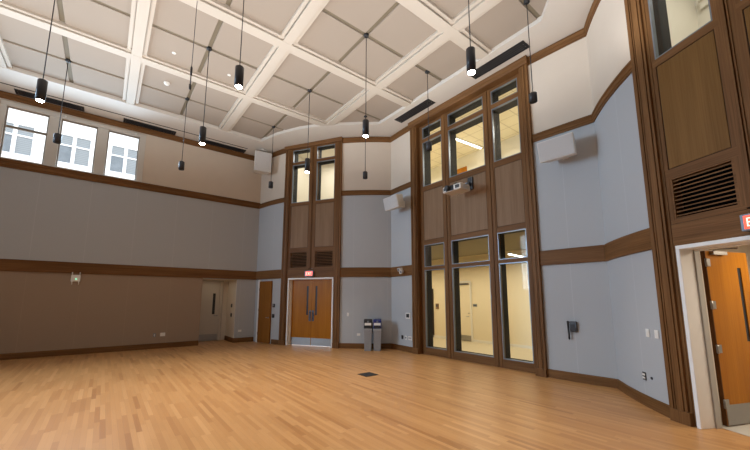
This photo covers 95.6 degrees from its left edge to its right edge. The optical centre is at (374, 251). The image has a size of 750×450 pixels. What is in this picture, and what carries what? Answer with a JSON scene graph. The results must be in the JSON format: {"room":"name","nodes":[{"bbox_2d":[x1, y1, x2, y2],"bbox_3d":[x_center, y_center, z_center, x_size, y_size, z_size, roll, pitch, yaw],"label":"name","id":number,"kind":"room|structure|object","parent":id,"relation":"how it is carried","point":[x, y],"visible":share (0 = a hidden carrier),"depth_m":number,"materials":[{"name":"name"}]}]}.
{"room":"event hall","nodes":[
{"label":"event hall","id":0,"kind":"room"},
{"bbox_2d":[0,98,260,353],"bbox_3d":[-11.139,-0.900,9.253,16.000,7.700,0.001,6,-10,-38],"label":"wall","id":1,"kind":"structure","parent":0,"point":[44,217],"depth_m":11.33,"materials":[{"name":"grey paint"}]},
{"bbox_2d":[0,98,145,181],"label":"window","id":2,"kind":"structure","parent":1,"relation":"in","point":[8,107],"depth_m":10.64,"materials":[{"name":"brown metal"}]},
{"bbox_2d":[56,119,97,172],"bbox_3d":[-9.571,-3.349,10.961,0.890,1.590,0.062,6,-10,-38],"label":"window frame","id":3,"kind":"structure","parent":2,"relation":"attached to","point":[62,119],"depth_m":10.98,"materials":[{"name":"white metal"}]},
{"bbox_2d":[104,131,139,179],"bbox_3d":[-8.660,-3.248,11.672,0.870,1.590,0.062,6,-10,-38],"label":"window","id":4,"kind":"structure","parent":2,"relation":"attached to","point":[109,131],"depth_m":11.71,"materials":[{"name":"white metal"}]},
{"bbox_2d":[71,272,80,284],"bbox_3d":[-9.226,0.843,10.503,0.230,0.381,0.050,6,-10,-38],"label":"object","id":5,"kind":"object","parent":1,"relation":"attached to","point":[74,278],"visible":1,"depth_m":10.49,"materials":[{"name":"white plastic"}]},
{"bbox_2d":[0,340,197,359],"bbox_3d":[-11.930,2.739,8.117,14.000,0.175,0.045,6,-10,-38],"label":"baseboard","id":6,"kind":"structure","parent":1,"relation":"attached to","point":[35,354],"depth_m":10.56,"materials":[{"name":"brown wood"}]},
{"bbox_2d":[0,90,254,160],"bbox_3d":[-11.125,-4.606,9.762,16.000,0.212,0.062,6,-10,-38],"label":"trim","id":7,"kind":"structure","parent":1,"relation":"attached to","point":[5,95],"depth_m":11.57,"materials":[{"name":"brown wood"}]},
{"bbox_2d":[0,259,255,279],"bbox_3d":[-11.135,0.311,9.076,16.000,0.336,0.060,6,-10,-38],"label":"trim","id":8,"kind":"structure","parent":1,"relation":"attached to","point":[5,264],"depth_m":11.13,"materials":[{"name":"brown wood"}]},
{"bbox_2d":[0,158,259,208],"bbox_3d":[-11.125,-2.598,9.476,16.000,0.245,0.075,6,-10,-38],"label":"trim","id":9,"kind":"structure","parent":1,"relation":"attached to","point":[4,162],"depth_m":11.40,"materials":[{"name":"brown wood"}]},
{"bbox_2d":[198,279,236,341],"bbox_3d":[-6.318,2.351,13.415,1.240,2.430,1.200,6,-10,-38],"label":"wall niche","id":10,"kind":"object","parent":1,"relation":"in","point":[230,286],"visible":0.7,"depth_m":14.02,"materials":[{"name":"beige paint"}]},
{"bbox_2d":[198,280,223,340],"bbox_3d":[-6.727,2.405,13.768,1.040,2.420,0.123,6,-10,-38],"label":"door","id":11,"kind":"structure","parent":10,"relation":"attached to","point":[212,291],"depth_m":13.84,"materials":[{"name":"beige metal"}]},
{"bbox_2d":[253,153,285,343],"bbox_3d":[-4.157,-0.279,13.603,1.795,7.700,0.058,-6,-10,36],"label":"wall","id":12,"kind":"structure","parent":0,"point":[270,236],"depth_m":13.65,"materials":[{"name":"grey paint"}]},
{"bbox_2d":[224,336,253,342],"bbox_3d":[-5.537,3.552,13.855,0.785,0.175,1.225,6,-10,-38],"label":"baseboard","id":13,"kind":"structure","parent":12,"relation":"attached to","point":[227,338],"depth_m":13.42,"materials":[{"name":"brown wood"}]},
{"bbox_2d":[255,280,272,342],"bbox_3d":[-4.324,2.332,13.287,0.875,2.440,0.124,-7,-11,41],"label":"door","id":14,"kind":"structure","parent":12,"relation":"in","point":[264,301],"depth_m":13.24,"materials":[{"name":"brown wood"}]},
{"bbox_2d":[256,270,282,279],"bbox_3d":[-4.195,0.934,13.445,1.735,0.336,0.114,-6,-10,37],"label":"trim","id":15,"kind":"structure","parent":12,"relation":"attached to","point":[269,274],"depth_m":13.33,"materials":[{"name":"brown wood"}]},
{"bbox_2d":[259,197,285,208],"bbox_3d":[-4.192,-1.947,13.843,1.737,0.180,0.124,-6,-10,37],"label":"trim","id":16,"kind":"structure","parent":12,"relation":"attached to","point":[280,200],"depth_m":13.74,"materials":[{"name":"brown wood"}]},
{"bbox_2d":[271,339,277,344],"bbox_3d":[-3.700,3.399,12.732,0.491,0.175,0.049,-5,-9,32],"label":"baseboard","id":17,"kind":"structure","parent":12,"relation":"attached to","point":[273,341],"depth_m":12.74,"materials":[{"name":"brown wood"}]},
{"bbox_2d":[271,148,285,157],"bbox_3d":[-4.186,-3.983,14.131,1.735,0.212,0.116,-6,-10,37],"label":"trim","id":18,"kind":"structure","parent":12,"relation":"attached to","point":[282,151],"depth_m":13.88,"materials":[{"name":"brown wood"}]},
{"bbox_2d":[0,0,593,155],"bbox_3d":[-2.817,-5.928,1.823,19.078,0.244,22.946,6,-10,-38],"label":"ceiling","id":19,"kind":"structure","parent":0,"point":[119,52],"depth_m":8.57,"materials":[{"name":"paint"}]},
{"bbox_2d":[14,88,34,98],"bbox_3d":[-10.343,-4.662,10.072,0.423,0.020,0.361,6,-10,-38],"label":"ceiling vent","id":20,"kind":"object","parent":19,"relation":"in","point":[23,93],"depth_m":10.07,"materials":[{"name":"black metal"}]},
{"bbox_2d":[34,0,54,102],"bbox_3d":[-6.262,-4.036,6.537,0.145,2.482,0.145,0,-8,0],"label":"pendant light","id":21,"kind":"object","parent":19,"relation":"hanging from","point":[42,84],"visible":1,"depth_m":6.37,"materials":[{"name":"metal"}]},
{"bbox_2d":[53,58,70,143],"bbox_3d":[-7.959,-3.839,8.681,0.153,2.284,0.153,0,-8,0],"label":"pendant","id":22,"kind":"object","parent":19,"relation":"hanging from","point":[57,137],"visible":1,"depth_m":8.57,"materials":[{"name":"grey metal"}]},
{"bbox_2d":[45,97,84,111],"bbox_3d":[-9.653,-4.586,10.610,0.917,0.020,0.363,6,-10,-38],"label":"ceiling vent","id":23,"kind":"object","parent":19,"relation":"in","point":[48,99],"depth_m":10.63,"materials":[{"name":"black metal"}]},
{"bbox_2d":[123,118,175,134],"bbox_3d":[-7.920,-4.385,12.028,1.550,0.020,0.330,6,-10,-38],"label":"ceiling vent","id":24,"kind":"object","parent":19,"relation":"in","point":[125,120],"visible":1,"depth_m":12.00,"materials":[{"name":"black metal"}]},
{"bbox_2d":[178,97,188,170],"bbox_3d":[-5.800,-3.585,10.366,0.153,2.314,0.153,0,-8,0],"label":"pendant","id":25,"kind":"object","parent":19,"relation":"hanging from","point":[181,163],"visible":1,"depth_m":10.25,"materials":[{"name":"grey metal"}]},
{"bbox_2d":[189,5,196,89],"bbox_3d":[-3.625,-4.144,6.813,0.042,1.960,0.042,0,-8,0],"label":"microphone","id":26,"kind":"object","parent":19,"relation":"hanging from","point":[191,68],"visible":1,"depth_m":6.74,"materials":[{"name":"black metal"}]},
{"bbox_2d":[199,46,211,144],"bbox_3d":[-4.087,-3.779,8.233,0.145,2.512,0.145,0,-8,0],"label":"pendant light","id":27,"kind":"object","parent":19,"relation":"hanging from","point":[202,133],"visible":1,"depth_m":8.07,"materials":[{"name":"metal"}]},
{"bbox_2d":[206,140,245,152],"bbox_3d":[-5.953,-4.166,13.564,1.550,0.020,0.330,6,-10,-38],"label":"ceiling vent","id":28,"kind":"object","parent":19,"relation":"in","point":[207,141],"visible":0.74,"depth_m":13.57,"materials":[{"name":"black metal"}]},
{"bbox_2d":[234,0,243,88],"bbox_3d":[-2.372,-4.088,6.106,0.145,2.482,0.145,0,-8,0],"label":"pendant light","id":29,"kind":"object","parent":19,"relation":"hanging from","point":[239,70],"visible":1,"depth_m":5.92,"materials":[{"name":"metal"}]},
{"bbox_2d":[254,149,271,174],"bbox_3d":[-4.542,-3.631,13.730,0.640,0.998,0.584,4,-9,-28],"label":"loudspeaker","id":30,"kind":"object","parent":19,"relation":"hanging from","point":[262,161],"visible":1,"depth_m":13.51,"materials":[{"name":"white plastic"}]},
{"bbox_2d":[268,126,274,188],"bbox_3d":[-3.633,-3.349,12.059,0.153,2.304,0.153,0,-8,0],"label":"pendant","id":31,"kind":"object","parent":19,"relation":"hanging from","point":[270,185],"visible":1,"depth_m":11.92,"materials":[{"name":"grey metal"}]},
{"bbox_2d":[305,89,311,172],"bbox_3d":[-1.928,-3.520,9.917,0.145,2.552,0.145,0,-8,0],"label":"pendant light","id":32,"kind":"object","parent":19,"relation":"hanging from","point":[307,160],"visible":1,"depth_m":9.74,"materials":[{"name":"metal"}]},
{"bbox_2d":[362,33,368,137],"bbox_3d":[-0.197,-3.822,7.801,0.145,2.532,0.145,0,-8,0],"label":"pendant light","id":33,"kind":"object","parent":19,"relation":"hanging from","point":[365,130],"visible":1,"depth_m":7.61,"materials":[{"name":"metal"}]},
{"bbox_2d":[363,116,367,178],"bbox_3d":[-0.308,-3.483,11.344,0.153,2.224,0.153,0,-8,0],"label":"pendant","id":34,"kind":"object","parent":19,"relation":"hanging from","point":[365,173],"visible":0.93,"depth_m":11.20,"materials":[{"name":"grey metal"}]},
{"bbox_2d":[394,99,435,122],"bbox_3d":[1.274,-4.510,11.005,0.330,0.020,1.550,6,-10,-38],"label":"ceiling vent","id":35,"kind":"object","parent":19,"relation":"in","point":[425,104],"visible":1,"depth_m":10.94,"materials":[{"name":"black metal"}]},
{"bbox_2d":[425,70,431,150],"bbox_3d":[1.432,-3.769,9.092,0.153,2.274,0.153,0,-8,0],"label":"pendant","id":36,"kind":"object","parent":19,"relation":"hanging from","point":[428,144],"visible":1,"depth_m":8.99,"materials":[{"name":"grey metal"}]},
{"bbox_2d":[466,0,475,74],"bbox_3d":[1.579,-4.131,5.710,0.145,2.492,0.145,0,-8,0],"label":"pendant light","id":37,"kind":"object","parent":19,"relation":"hanging from","point":[470,51],"visible":1,"depth_m":5.52,"materials":[{"name":"metal"}]},
{"bbox_2d":[470,40,528,78],"bbox_3d":[3.129,-4.833,8.668,0.330,0.020,1.550,6,-10,-38],"label":"ceiling vent","id":38,"kind":"object","parent":19,"relation":"in","point":[521,46],"visible":0.91,"depth_m":8.57,"materials":[{"name":"black metal"}]},
{"bbox_2d":[523,0,537,103],"bbox_3d":[3.151,-4.077,6.902,0.153,2.264,0.153,0,-8,0],"label":"pendant","id":39,"kind":"object","parent":19,"relation":"hanging from","point":[533,99],"visible":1,"depth_m":6.79,"materials":[{"name":"grey metal"}]},
{"bbox_2d":[297,155,333,201],"bbox_3d":[-1.826,-2.772,14.336,3.200,3.050,2.335,-3,-8,20],"label":"wall","id":40,"kind":"structure","parent":0,"point":[327,170],"depth_m":15.66,"materials":[{"name":"paint"}]},
{"bbox_2d":[292,148,309,202],"bbox_3d":[-2.810,-2.923,13.449,0.782,2.160,0.362,-3,-8,20],"label":"window","id":41,"kind":"structure","parent":40,"relation":"in","point":[295,153],"depth_m":13.57,"materials":[{"name":"grey metal"}]},
{"bbox_2d":[316,144,334,200],"bbox_3d":[-1.798,-2.974,13.072,0.782,2.160,0.362,-3,-8,20],"label":"window","id":42,"kind":"structure","parent":40,"relation":"in","point":[330,146],"depth_m":13.17,"materials":[{"name":"grey metal"}]},
{"bbox_2d":[298,148,334,159],"bbox_3d":[-1.823,-4.283,14.547,3.200,0.001,2.335,-3,-8,20],"label":"ceiling","id":43,"kind":"structure","parent":0,"point":[329,152],"depth_m":14.91,"materials":[{"name":"paint"}]},
{"bbox_2d":[339,142,391,342],"bbox_3d":[-0.375,-0.461,12.248,1.943,7.700,0.068,0,-8,3],"label":"wall","id":44,"kind":"structure","parent":0,"point":[365,222],"depth_m":12.22,"materials":[{"name":"grey paint"}]},
{"bbox_2d":[289,251,306,267],"bbox_3d":[-2.851,0.337,12.900,0.782,0.630,0.160,-3,-8,20],"label":"air vent","id":45,"kind":"object","parent":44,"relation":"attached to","point":[298,259],"visible":0.92,"depth_m":12.93,"materials":[{"name":"brown wood"}]},
{"bbox_2d":[305,271,313,276],"bbox_3d":[-2.397,0.828,12.508,0.340,0.200,0.097,-3,-8,20],"label":"exit sign","id":46,"kind":"object","parent":44,"relation":"attached to","point":[307,273],"visible":1,"depth_m":12.46,"materials":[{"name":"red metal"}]},
{"bbox_2d":[278,136,342,347],"bbox_3d":[-2.360,-0.391,12.767,2.533,7.698,0.320,-3,-8,20],"label":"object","id":47,"kind":"structure","parent":44,"relation":"attached to","point":[313,225],"depth_m":12.76,"materials":[{"name":"brown wood"}]},
{"bbox_2d":[289,279,331,346],"bbox_3d":[-2.305,2.244,12.489,1.823,2.400,0.152,-3,-8,20],"label":"door","id":48,"kind":"structure","parent":44,"relation":"in","point":[310,299],"depth_m":12.49,"materials":[{"name":"orange wood"}]},
{"bbox_2d":[314,250,332,267],"bbox_3d":[-1.839,0.286,12.523,0.781,0.630,0.160,-3,-8,20],"label":"air vent","id":49,"kind":"object","parent":44,"relation":"attached to","point":[322,258],"visible":0.88,"depth_m":12.55,"materials":[{"name":"brown wood"}]},
{"bbox_2d":[340,267,390,276],"bbox_3d":[-0.343,0.749,12.065,1.884,0.336,0.123,0,-8,3],"label":"trim","id":50,"kind":"structure","parent":44,"relation":"attached to","point":[347,271],"depth_m":12.02,"materials":[{"name":"brown wood"}]},
{"bbox_2d":[339,343,391,348],"bbox_3d":[-0.348,3.264,11.721,1.880,0.175,0.108,0,-8,3],"label":"baseboard","id":51,"kind":"structure","parent":44,"relation":"attached to","point":[341,345],"depth_m":11.69,"materials":[{"name":"brown wood"}]},
{"bbox_2d":[341,190,390,195],"bbox_3d":[-0.338,-2.132,12.462,1.886,0.180,0.133,0,-8,3],"label":"trim","id":52,"kind":"structure","parent":44,"relation":"attached to","point":[347,192],"depth_m":12.42,"materials":[{"name":"brown wood"}]},
{"bbox_2d":[342,137,390,142],"bbox_3d":[-0.334,-4.168,12.751,1.884,0.212,0.125,0,-8,3],"label":"trim","id":53,"kind":"structure","parent":44,"relation":"attached to","point":[349,139],"depth_m":12.71,"materials":[{"name":"brown wood"}]},
{"bbox_2d":[0,340,749,449],"bbox_3d":[-6.004,2.295,4.222,35.896,0.001,35.730,6,-10,-38],"label":"floor","id":54,"kind":"structure","parent":0,"point":[220,394],"depth_m":5.48,"materials":[{"name":"brown wood"}]},
{"bbox_2d":[364,319,371,350],"bbox_3d":[-0.220,2.796,11.382,0.276,1.010,0.491,0,-8,0],"label":"recycling bin","id":55,"kind":"object","parent":54,"relation":"on","point":[367,322],"visible":1,"depth_m":11.16,"materials":[{"name":"grey plastic"}]},
{"bbox_2d":[358,372,377,376],"bbox_3d":[-0.150,2.785,7.684,0.340,0.007,0.340,6,-10,-38],"label":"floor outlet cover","id":56,"kind":"object","parent":54,"relation":"on","point":[367,374],"visible":1,"depth_m":7.66,"materials":[{"name":"black metal"}]},
{"bbox_2d":[373,319,381,350],"bbox_3d":[0.090,2.797,11.387,0.276,1.010,0.491,0,-8,0],"label":"recycling bin","id":57,"kind":"object","parent":54,"relation":"on","point":[377,329],"visible":1,"depth_m":11.16,"materials":[{"name":"grey plastic"}]},
{"bbox_2d":[391,131,412,346],"bbox_3d":[0.962,-0.535,11.698,0.005,7.700,1.298,6,-10,-34],"label":"wall","id":58,"kind":"structure","parent":0,"point":[401,286],"depth_m":11.71,"materials":[{"name":"grey paint"}]},
{"bbox_2d":[383,194,404,210],"bbox_3d":[0.751,-1.636,11.556,0.638,0.486,0.740,6,-10,-34],"label":"loudspeaker","id":59,"kind":"object","parent":58,"relation":"attached to","point":[396,201],"visible":1,"depth_m":11.31,"materials":[{"name":"white plastic"}]},
{"bbox_2d":[383,195,397,210],"bbox_3d":[0.532,-1.617,11.402,0.108,0.375,0.704,6,-10,-34],"label":"grille","id":60,"kind":"object","parent":59,"relation":"attached to","point":[391,202],"depth_m":11.37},
{"bbox_2d":[390,126,409,142],"bbox_3d":[0.940,-4.237,12.238,0.067,0.212,1.229,6,-10,-34],"label":"trim","id":61,"kind":"structure","parent":58,"relation":"attached to","point":[403,131],"depth_m":12.26,"materials":[{"name":"brown wood"}]},
{"bbox_2d":[390,182,410,194],"bbox_3d":[0.932,-2.201,11.952,0.075,0.180,1.229,6,-10,-34],"label":"trim","id":62,"kind":"structure","parent":58,"relation":"attached to","point":[407,185],"depth_m":11.92,"materials":[{"name":"brown wood"}]},
{"bbox_2d":[397,268,403,273],"bbox_3d":[0.885,0.659,11.406,0.167,0.207,0.260,6,-10,-34],"label":"emergency light","id":63,"kind":"object","parent":58,"relation":"attached to","point":[400,270],"visible":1,"depth_m":11.40,"materials":[{"name":"white plastic"}]},
{"bbox_2d":[391,265,411,276],"bbox_3d":[0.931,0.680,11.552,0.065,0.336,1.229,6,-10,-34],"label":"trim","id":64,"kind":"structure","parent":58,"relation":"attached to","point":[407,269],"depth_m":11.45,"materials":[{"name":"brown wood"}]},
{"bbox_2d":[391,343,412,352],"bbox_3d":[0.932,3.195,11.205,0.050,0.175,1.228,6,-10,-34],"label":"baseboard","id":65,"kind":"structure","parent":58,"relation":"attached to","point":[393,346],"depth_m":11.21,"materials":[{"name":"brown wood"}]},
{"bbox_2d":[430,87,518,168],"bbox_3d":[3.302,-4.406,12.508,3.595,0.001,9.800,6,-10,-38],"label":"ceiling","id":66,"kind":"structure","parent":0,"point":[509,121],"depth_m":12.68,"materials":[{"name":"tile"}]},
{"bbox_2d":[456,137,481,148],"bbox_3d":[3.514,-4.261,13.276,1.926,0.055,0.100,5,-10,-33],"label":"linear light","id":67,"kind":"object","parent":66,"relation":"attached to","point":[457,139],"visible":0.64,"depth_m":13.35,"materials":[{"name":"white paint"}]},
{"bbox_2d":[431,135,519,182],"bbox_3d":[3.300,-2.970,12.308,3.595,2.900,9.800,6,-10,-38],"label":"wall","id":68,"kind":"structure","parent":0,"point":[510,146],"depth_m":14.11,"materials":[{"name":"paint"}]},
{"bbox_2d":[422,119,441,186],"bbox_3d":[2.015,-3.168,11.196,0.392,2.060,0.830,6,-10,-38],"label":"window","id":69,"kind":"structure","parent":68,"relation":"in","point":[425,154],"depth_m":11.44,"materials":[{"name":"grey metal"}]},
{"bbox_2d":[443,177,472,195],"bbox_3d":[2.365,-1.872,9.498,0.904,0.535,0.624,6,-10,-38],"label":"projector","id":70,"kind":"object","parent":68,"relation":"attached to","point":[456,188],"visible":1,"depth_m":9.28,"materials":[{"name":"white plastic"}]},
{"bbox_2d":[457,166,466,173],"bbox_3d":[3.650,-2.385,14.686,0.035,2.400,0.890,6,-10,-37],"label":"door","id":71,"kind":"structure","parent":68,"relation":"in","point":[461,170],"depth_m":14.66,"materials":[{"name":"orange wood"}]},
{"bbox_2d":[447,96,484,177],"bbox_3d":[2.828,-3.311,10.164,0.392,2.060,1.268,6,-10,-38],"label":"window","id":72,"kind":"structure","parent":68,"relation":"in","point":[472,105],"depth_m":10.49,"materials":[{"name":"grey metal"}]},
{"bbox_2d":[490,78,520,161],"bbox_3d":[3.621,-3.450,9.157,0.392,2.060,0.780,6,-10,-38],"label":"window","id":73,"kind":"structure","parent":68,"relation":"in","point":[494,98],"depth_m":9.37,"materials":[{"name":"grey metal"}]},
{"bbox_2d":[431,231,525,259],"bbox_3d":[3.294,-0.102,11.907,3.595,0.001,9.800,6,-10,-38],"label":"ceiling","id":74,"kind":"structure","parent":0,"point":[513,241],"depth_m":11.52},
{"bbox_2d":[432,249,531,345],"bbox_3d":[3.291,1.607,11.669,3.595,3.450,9.800,6,-10,-38],"label":"wall","id":75,"kind":"structure","parent":0,"point":[516,274],"depth_m":13.21,"materials":[{"name":"paint"}]},
{"bbox_2d":[432,289,433,335],"bbox_3d":[2.373,2.813,15.593,0.045,2.150,0.880,6,-10,-38],"label":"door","id":76,"kind":"structure","parent":75,"relation":"in","point":[432,289],"depth_m":15.29,"materials":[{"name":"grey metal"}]},
{"bbox_2d":[424,242,446,349],"bbox_3d":[1.983,1.365,10.544,0.332,3.200,0.830,6,-10,-38],"label":"window","id":77,"kind":"structure","parent":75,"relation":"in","point":[428,275],"depth_m":10.81,"materials":[{"name":"grey metal"}]},
{"bbox_2d":[460,281,472,341],"bbox_3d":[3.594,2.458,14.011,0.116,2.420,0.950,6,-10,-38],"label":"door","id":78,"kind":"structure","parent":75,"relation":"in","point":[465,286],"depth_m":13.85,"materials":[{"name":"paint"}]},
{"bbox_2d":[451,235,493,357],"bbox_3d":[2.796,1.223,9.512,0.332,3.200,1.268,6,-10,-38],"label":"window","id":79,"kind":"structure","parent":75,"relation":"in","point":[455,259],"depth_m":9.91,"materials":[{"name":"grey metal"}]},
{"bbox_2d":[433,335,531,348],"bbox_3d":[4.693,3.424,12.522,0.040,0.100,9.800,6,-10,-37],"label":"baseboard","id":80,"kind":"structure","parent":75,"relation":"attached to","point":[436,336],"depth_m":12.92,"materials":[{"name":"paint"}]},
{"bbox_2d":[497,228,533,363],"bbox_3d":[3.588,1.084,8.506,0.332,3.200,0.780,6,-10,-38],"label":"window","id":81,"kind":"structure","parent":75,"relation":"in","point":[501,240],"depth_m":8.73,"materials":[{"name":"grey metal"}]},
{"bbox_2d":[508,253,525,256],"bbox_3d":[4.733,0.146,11.195,1.378,0.055,0.100,8,-11,-44],"label":"linear light","id":82,"kind":"object","parent":75,"relation":"attached to","point":[512,254],"visible":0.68,"depth_m":10.98,"materials":[{"name":"white paint"}]},
{"bbox_2d":[433,337,532,360],"bbox_3d":[3.288,3.315,11.430,3.595,0.001,9.800,6,-10,-38],"label":"floor","id":83,"kind":"structure","parent":0,"point":[516,352],"depth_m":11.52,"materials":[{"name":"beige tile"}]},
{"bbox_2d":[528,37,617,378],"bbox_3d":[4.223,-1.103,7.585,0.006,7.700,1.422,7,-11,-41],"label":"wall","id":84,"kind":"structure","parent":0,"point":[568,191],"depth_m":7.45,"materials":[{"name":"grey paint"}]},
{"bbox_2d":[408,55,547,376],"bbox_3d":[2.591,-0.813,9.679,0.380,7.698,4.230,6,-10,-38],"label":"window frame","id":85,"kind":"structure","parent":84,"relation":"attached to","point":[502,198],"depth_m":9.39,"materials":[{"name":"brown wood"}]},
{"bbox_2d":[528,28,584,64],"bbox_3d":[4.245,-4.813,8.069,0.068,0.212,1.354,7,-11,-41],"label":"trim","id":86,"kind":"structure","parent":84,"relation":"attached to","point":[580,34],"depth_m":7.98,"materials":[{"name":"brown wood"}]},
{"bbox_2d":[537,132,576,162],"bbox_3d":[4.056,-2.214,7.441,0.641,0.505,0.720,7,-11,-41],"label":"loudspeaker","id":87,"kind":"object","parent":84,"relation":"attached to","point":[563,147],"visible":1,"depth_m":7.24,"materials":[{"name":"white plastic"}]},
{"bbox_2d":[531,114,593,142],"bbox_3d":[4.238,-2.777,7.782,0.076,0.180,1.354,7,-11,-41],"label":"trim","id":88,"kind":"structure","parent":84,"relation":"attached to","point":[586,120],"depth_m":7.71,"materials":[{"name":"brown wood"}]},
{"bbox_2d":[539,245,604,265],"bbox_3d":[4.237,0.104,7.383,0.066,0.336,1.354,7,-11,-41],"label":"trim","id":89,"kind":"structure","parent":84,"relation":"attached to","point":[595,253],"depth_m":7.30,"materials":[{"name":"brown wood"}]},
{"bbox_2d":[567,321,577,338],"bbox_3d":[4.167,1.669,7.175,0.092,0.388,0.179,7,-11,-41],"label":"wall phone","id":90,"kind":"object","parent":84,"relation":"attached to","point":[573,324],"visible":1,"depth_m":7.18,"materials":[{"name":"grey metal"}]},
{"bbox_2d":[547,369,617,388],"bbox_3d":[4.237,2.619,7.037,0.051,0.175,1.353,7,-11,-41],"label":"baseboard","id":91,"kind":"structure","parent":84,"relation":"attached to","point":[564,375],"depth_m":6.96,"materials":[{"name":"brown wood"}]},
{"bbox_2d":[586,0,668,404],"bbox_3d":[4.455,-1.301,6.170,0.063,7.700,1.867,-2,-8,13],"label":"wall","id":92,"kind":"structure","parent":0,"point":[633,293],"depth_m":6.00,"materials":[{"name":"grey paint"}]},
{"bbox_2d":[584,0,600,36],"bbox_3d":[4.456,-5.002,6.714,0.122,0.212,1.827,-2,-8,13],"label":"trim","id":93,"kind":"structure","parent":92,"relation":"attached to","point":[595,3],"depth_m":7.11,"materials":[{"name":"brown wood"}]},
{"bbox_2d":[591,57,634,121],"bbox_3d":[4.448,-2.966,6.431,0.130,0.180,1.829,-2,-8,13],"label":"trim","id":94,"kind":"structure","parent":92,"relation":"attached to","point":[626,71],"depth_m":6.23,"materials":[{"name":"brown wood"}]},
{"bbox_2d":[604,227,655,260],"bbox_3d":[4.447,-0.085,6.027,0.120,0.336,1.827,-2,-8,13],"label":"trim","id":95,"kind":"structure","parent":92,"relation":"attached to","point":[639,241],"depth_m":5.79,"materials":[{"name":"brown wood"}]},
{"bbox_2d":[617,379,669,417],"bbox_3d":[4.450,2.429,5.674,0.105,0.175,1.823,-2,-8,13],"label":"baseboard","id":96,"kind":"structure","parent":92,"relation":"attached to","point":[656,405],"depth_m":5.46,"materials":[{"name":"brown wood"}]},
{"bbox_2d":[642,371,646,380],"bbox_3d":[4.359,2.018,5.500,0.018,0.125,0.085,-2,-8,11],"label":"wall socket","id":97,"kind":"object","parent":92,"relation":"attached to","point":[643,373],"visible":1,"depth_m":5.48,"materials":[{"name":"grey metal"}]},
{"bbox_2d":[645,329,649,336],"bbox_3d":[4.321,1.296,5.388,0.018,0.125,0.085,-1,-8,9],"label":"light switch","id":98,"kind":"object","parent":92,"relation":"attached to","point":[646,330],"visible":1,"depth_m":5.37,"materials":[{"name":"white plastic"}]},
{"bbox_2d":[654,330,658,338],"bbox_3d":[4.288,1.266,5.177,0.018,0.125,0.085,-1,-8,8],"label":"light switch","id":99,"kind":"object","parent":92,"relation":"attached to","point":[656,333],"visible":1,"depth_m":5.16,"materials":[{"name":"white plastic"}]},
{"bbox_2d":[624,0,749,428],"bbox_3d":[4.557,-1.578,4.173,0.320,7.698,2.520,2,-8,-11],"label":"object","id":100,"kind":"structure","parent":92,"relation":"attached to","point":[692,101],"depth_m":4.74,"materials":[{"name":"brown wood"}]},
{"bbox_2d":[739,213,749,231],"bbox_3d":[4.471,-0.356,3.934,0.097,0.200,0.340,2,-8,-11],"label":"exit sign","id":101,"kind":"object","parent":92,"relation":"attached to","point":[745,218],"visible":1,"depth_m":4.04,"materials":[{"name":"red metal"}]},
{"bbox_2d":[666,0,710,46],"bbox_3d":[5.765,-4.200,4.549,2.035,3.200,3.900,2,-8,-11],"label":"wall","id":102,"kind":"structure","parent":0,"point":[685,17],"depth_m":6.65,"materials":[{"name":"paint"}]},
{"bbox_2d":[648,0,712,59],"bbox_3d":[4.601,-4.077,5.082,0.362,2.160,0.775,2,-8,-11],"label":"window","id":103,"kind":"structure","parent":102,"relation":"in","point":[663,22],"depth_m":5.38,"materials":[{"name":"grey metal"}]},
{"bbox_2d":[697,0,708,9],"bbox_3d":[6.715,-4.519,4.780,0.100,1.300,3.700,2,-8,-11],"label":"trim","id":104,"kind":"structure","parent":102,"relation":"attached to","point":[703,4],"depth_m":6.60,"materials":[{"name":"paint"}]},
{"bbox_2d":[699,245,749,399],"bbox_3d":[6.243,0.879,3.885,2.860,2.750,4.200,2,-8,-11],"label":"wall","id":105,"kind":"structure","parent":0,"point":[742,249],"depth_m":6.22,"materials":[{"name":"beige paint"}]},
{"bbox_2d":[670,158,740,219],"bbox_3d":[4.497,-0.807,4.607,0.160,0.630,0.775,2,-8,-11],"label":"air vent","id":106,"kind":"object","parent":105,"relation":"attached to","point":[714,187],"visible":0.73,"depth_m":4.63,"materials":[{"name":"brown wood"}]},
{"bbox_2d":[693,242,749,428],"bbox_3d":[4.752,1.038,3.826,0.081,2.420,2.100,2,-8,-11],"label":"door frame","id":107,"kind":"structure","parent":105,"relation":"attached to","point":[711,371],"depth_m":4.66,"materials":[{"name":"beige metal"}]},
{"bbox_2d":[700,246,749,425],"bbox_3d":[5.183,1.149,4.684,0.894,2.410,0.422,2,-8,-15],"label":"door","id":108,"kind":"structure","parent":105,"relation":"in","point":[725,274],"depth_m":4.82,"materials":[{"name":"orange wood"}]},
{"bbox_2d":[719,401,749,436],"bbox_3d":[6.241,2.240,3.694,2.860,0.001,4.200,2,-8,-11],"label":"floor","id":109,"kind":"structure","parent":0,"point":[744,429],"depth_m":4.51,"materials":[{"name":"beige tile"}]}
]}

